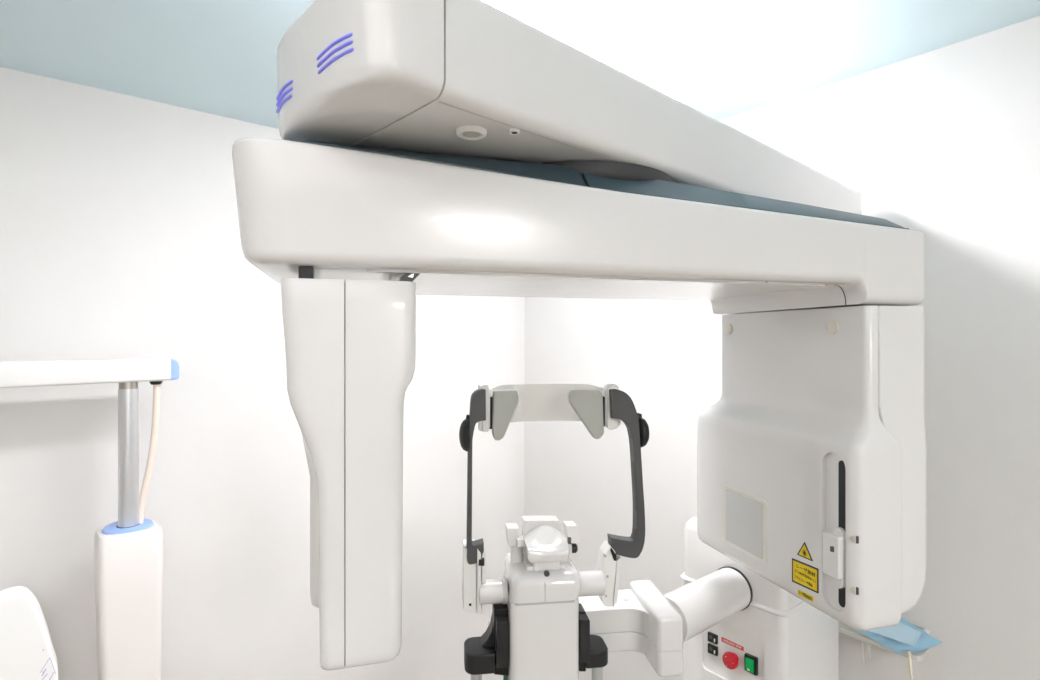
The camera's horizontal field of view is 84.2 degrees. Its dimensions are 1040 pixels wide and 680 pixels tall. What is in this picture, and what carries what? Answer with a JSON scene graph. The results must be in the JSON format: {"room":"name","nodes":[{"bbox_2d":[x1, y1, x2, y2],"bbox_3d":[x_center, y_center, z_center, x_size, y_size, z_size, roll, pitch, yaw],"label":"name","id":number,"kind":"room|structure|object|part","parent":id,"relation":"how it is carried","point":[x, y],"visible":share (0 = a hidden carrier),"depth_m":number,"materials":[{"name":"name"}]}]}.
{"room":"radiology room","nodes":[
{"label":"radiology room","id":0,"kind":"room"},
{"bbox_2d":[0,67,524,679],"bbox_3d":[-1.056,0.550,1.583,2.900,2.400,0.100,0,0,-39],"label":"wall","id":1,"kind":"structure","parent":0,"point":[120,231],"depth_m":1.62,"materials":[{"name":"white paint"}]},
{"bbox_2d":[0,358,178,679],"bbox_3d":[-1.236,0.590,1.139,0.973,1.205,0.295,0,0,-33],"label":"dental delivery unit","id":2,"kind":"object","parent":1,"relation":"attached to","point":[128,551],"visible":1,"depth_m":1.34,"materials":[{"name":"white plastic"}]},
{"bbox_3d":[-1.254,0.075,1.155,0.950,0.058,0.060,0,0,-39],"label":"horizontal arm","id":3,"kind":"part","parent":2,"relation":"part of","materials":[{"name":"white plastic"}]},
{"bbox_3d":[-0.953,0.339,1.402,0.043,0.442,0.043,0,0,-39],"label":"post","id":4,"kind":"part","parent":2,"relation":"part of","materials":[{"name":"silver metal"}]},
{"bbox_2d":[0,0,1039,128],"bbox_3d":[0.340,-0.700,-0.118,2.900,0.100,4.500,0,0,-39],"label":"ceiling","id":5,"kind":"structure","parent":0,"point":[216,57],"depth_m":1.25,"materials":[{"name":"paint"}]},
{"bbox_2d":[482,0,702,99],"bbox_3d":[0.075,-0.625,1.190,0.854,0.050,0.144,0,0,-39],"label":"ceiling light","id":6,"kind":"object","parent":5,"relation":"attached to","point":[558,19],"visible":0.42,"depth_m":1.20,"materials":[{"name":"white plastic"}]},
{"bbox_2d":[525,16,1039,679],"bbox_3d":[1.422,0.550,0.769,0.100,2.400,4.300,0,0,-39],"label":"wall","id":7,"kind":"structure","parent":0,"point":[943,143],"depth_m":1.29,"materials":[{"name":"white paint"}]},
{"bbox_2d":[839,622,929,663],"bbox_3d":[0.818,0.707,1.380,0.060,0.114,0.264,0,0,-39],"label":"tray","id":8,"kind":"object","parent":7,"relation":"attached to","point":[917,656],"visible":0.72,"depth_m":1.35,"materials":[{"name":"white plastic"}]},
{"bbox_2d":[855,618,941,678],"bbox_3d":[0.851,0.690,1.307,0.057,0.111,0.169,0,0,-45],"label":"face mask","id":9,"kind":"object","parent":8,"relation":"on","point":[904,636],"visible":0.81,"depth_m":1.29,"materials":[{"name":"blue fabric"}]},
{"bbox_3d":[0.855,0.669,1.312,0.170,0.067,0.045,0,0,43],"label":"mask panel","id":10,"kind":"part","parent":9,"relation":"part of","materials":[{"name":"blue fabric"}]},
{"bbox_3d":[0.340,1.800,-0.118,2.900,0.100,4.500,0,0,-39],"label":"floor","id":11,"kind":"structure","parent":0,"visible":0},
{"bbox_2d":[232,0,925,679],"bbox_3d":[0.242,0.702,0.989,1.324,2.097,0.595,0,0,-32],"label":"machine","id":12,"kind":"object","parent":11,"relation":"on","point":[426,147],"visible":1,"depth_m":0.78,"materials":[{"name":"white plastic"}]},
{"bbox_3d":[-0.149,-0.205,0.846,0.380,0.051,0.363,0,0,-16],"label":"arm","id":13,"kind":"part","parent":12,"relation":"part of","materials":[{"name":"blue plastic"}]},
{"bbox_2d":[456,125,486,139],"bbox_3d":[-0.054,-0.232,0.646,0.035,0.007,0.035,0,0,0],"label":"lamp","id":14,"kind":"object","parent":12,"relation":"on","point":[463,132],"depth_m":0.64,"materials":[{"name":"grey plastic"}]},
{"bbox_3d":[-0.077,0.237,1.010,0.033,0.301,0.031,0,0,-8],"label":"temple arm","id":15,"kind":"part","parent":12,"relation":"part of","materials":[{"name":"grey plastic"}]},
{"bbox_3d":[-0.061,0.121,1.023,0.010,0.084,0.008,0,0,-8],"label":"pad carrier plate","id":16,"kind":"part","parent":12,"relation":"part of","materials":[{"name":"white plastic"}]},
{"bbox_3d":[-0.033,0.519,1.003,0.029,0.115,0.034,0,0,-8],"label":"grip plate","id":17,"kind":"part","parent":12,"relation":"part of","materials":[{"name":"black plastic"}]},
{"bbox_3d":[-0.013,0.346,1.023,0.022,0.033,0.030,0,0,-8],"label":"knob","id":18,"kind":"part","parent":12,"relation":"part of","materials":[{"name":"white plastic"}]},
{"bbox_3d":[-0.006,-0.233,0.645,0.012,0.003,0.012,0,0,-42],"label":"screw seat","id":19,"kind":"part","parent":12,"relation":"part of","materials":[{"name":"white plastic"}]},
{"bbox_3d":[-0.006,0.376,1.024,0.023,0.048,0.023,0,0,-8],"label":"knob post","id":20,"kind":"part","parent":12,"relation":"part of","materials":[{"name":"white plastic"}]},
{"bbox_3d":[0.001,0.353,1.012,0.014,0.013,0.025,0,0,-8],"label":"lever","id":21,"kind":"part","parent":12,"relation":"part of","materials":[{"name":"white plastic"}]},
{"bbox_3d":[0.034,0.599,1.025,0.118,0.322,0.130,0,0,-8],"label":"chin post","id":22,"kind":"part","parent":12,"relation":"part of","materials":[{"name":"white plastic"}]},
{"bbox_2d":[523,557,564,569],"bbox_3d":[0.041,0.390,1.012,0.068,0.007,0.056,0,0,-8],"label":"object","id":23,"kind":"object","parent":12,"relation":"on","point":[560,565],"depth_m":0.98,"materials":[{"name":"white plastic"}]},
{"bbox_3d":[0.040,0.438,0.970,0.100,0.003,0.021,0,0,-8],"label":"post plate","id":24,"kind":"part","parent":12,"relation":"part of","materials":[{"name":"grey plastic"}]},
{"bbox_2d":[523,525,568,562],"bbox_3d":[0.045,0.349,0.992,0.072,0.048,0.050,0,0,-8],"label":"chin rest","id":25,"kind":"object","parent":12,"relation":"on","point":[541,543],"depth_m":0.99,"materials":[{"name":"white plastic"}]},
{"bbox_3d":[0.087,0.375,1.029,0.006,0.027,0.025,0,0,-8],"label":"rail","id":26,"kind":"part","parent":12,"relation":"part of","materials":[{"name":"white plastic"}]},
{"bbox_3d":[0.093,0.346,1.038,0.026,0.032,0.030,0,0,-8],"label":"knob","id":27,"kind":"part","parent":12,"relation":"part of","materials":[{"name":"white plastic"}]},
{"bbox_3d":[0.097,-0.136,0.918,0.959,0.167,0.380,0,0,-16],"label":"rotating arm","id":28,"kind":"part","parent":12,"relation":"part of","materials":[{"name":"white plastic"}]},
{"bbox_3d":[0.107,0.527,1.022,0.012,0.105,0.034,0,0,-8],"label":"grip plate","id":29,"kind":"part","parent":12,"relation":"part of","materials":[{"name":"black plastic"}]},
{"bbox_3d":[0.092,-0.083,0.920,0.660,0.006,0.334,0,0,-16],"label":"arm underside panel","id":30,"kind":"part","parent":12,"relation":"part of","materials":[{"name":"white plastic"}]},
{"bbox_3d":[0.165,0.123,1.053,0.012,0.080,0.008,0,0,-8],"label":"pad carrier plate","id":31,"kind":"part","parent":12,"relation":"part of","materials":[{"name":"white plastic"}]},
{"bbox_3d":[0.159,0.519,1.084,0.165,0.044,0.115,0,0,-8],"label":"support arm","id":32,"kind":"part","parent":12,"relation":"part of","materials":[{"name":"white plastic"}]},
{"bbox_3d":[0.159,0.559,1.084,0.165,0.034,0.115,0,0,-8],"label":"support arm","id":33,"kind":"part","parent":12,"relation":"part of","materials":[{"name":"white plastic"}]},
{"bbox_3d":[0.193,0.240,1.047,0.065,0.303,0.027,0,0,1],"label":"temple arm","id":34,"kind":"part","parent":12,"relation":"part of","materials":[{"name":"grey plastic"}]},
{"bbox_2d":[708,643,717,655],"bbox_3d":[0.439,0.705,1.312,0.005,0.021,0.024,0,0,-39],"label":"rocker switch","id":35,"kind":"object","parent":12,"relation":"attached to","point":[712,647],"depth_m":1.31,"materials":[{"name":"black plastic"}]},
{"bbox_2d":[708,632,717,644],"bbox_3d":[0.439,0.679,1.312,0.005,0.021,0.024,0,0,-39],"label":"rocker switch","id":36,"kind":"object","parent":12,"relation":"attached to","point":[712,636],"depth_m":1.31,"materials":[{"name":"black plastic"}]},
{"bbox_3d":[0.288,-0.192,0.972,0.519,0.074,0.363,0,0,-16],"label":"arm","id":37,"kind":"part","parent":12,"relation":"part of","materials":[{"name":"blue plastic"}]},
{"bbox_2d":[744,653,757,675],"bbox_3d":[0.497,0.697,1.239,0.009,0.037,0.027,0,0,-39],"label":"switch","id":38,"kind":"object","parent":12,"relation":"attached to","point":[750,659],"depth_m":1.23,"materials":[{"name":"green plastic"}]}
]}

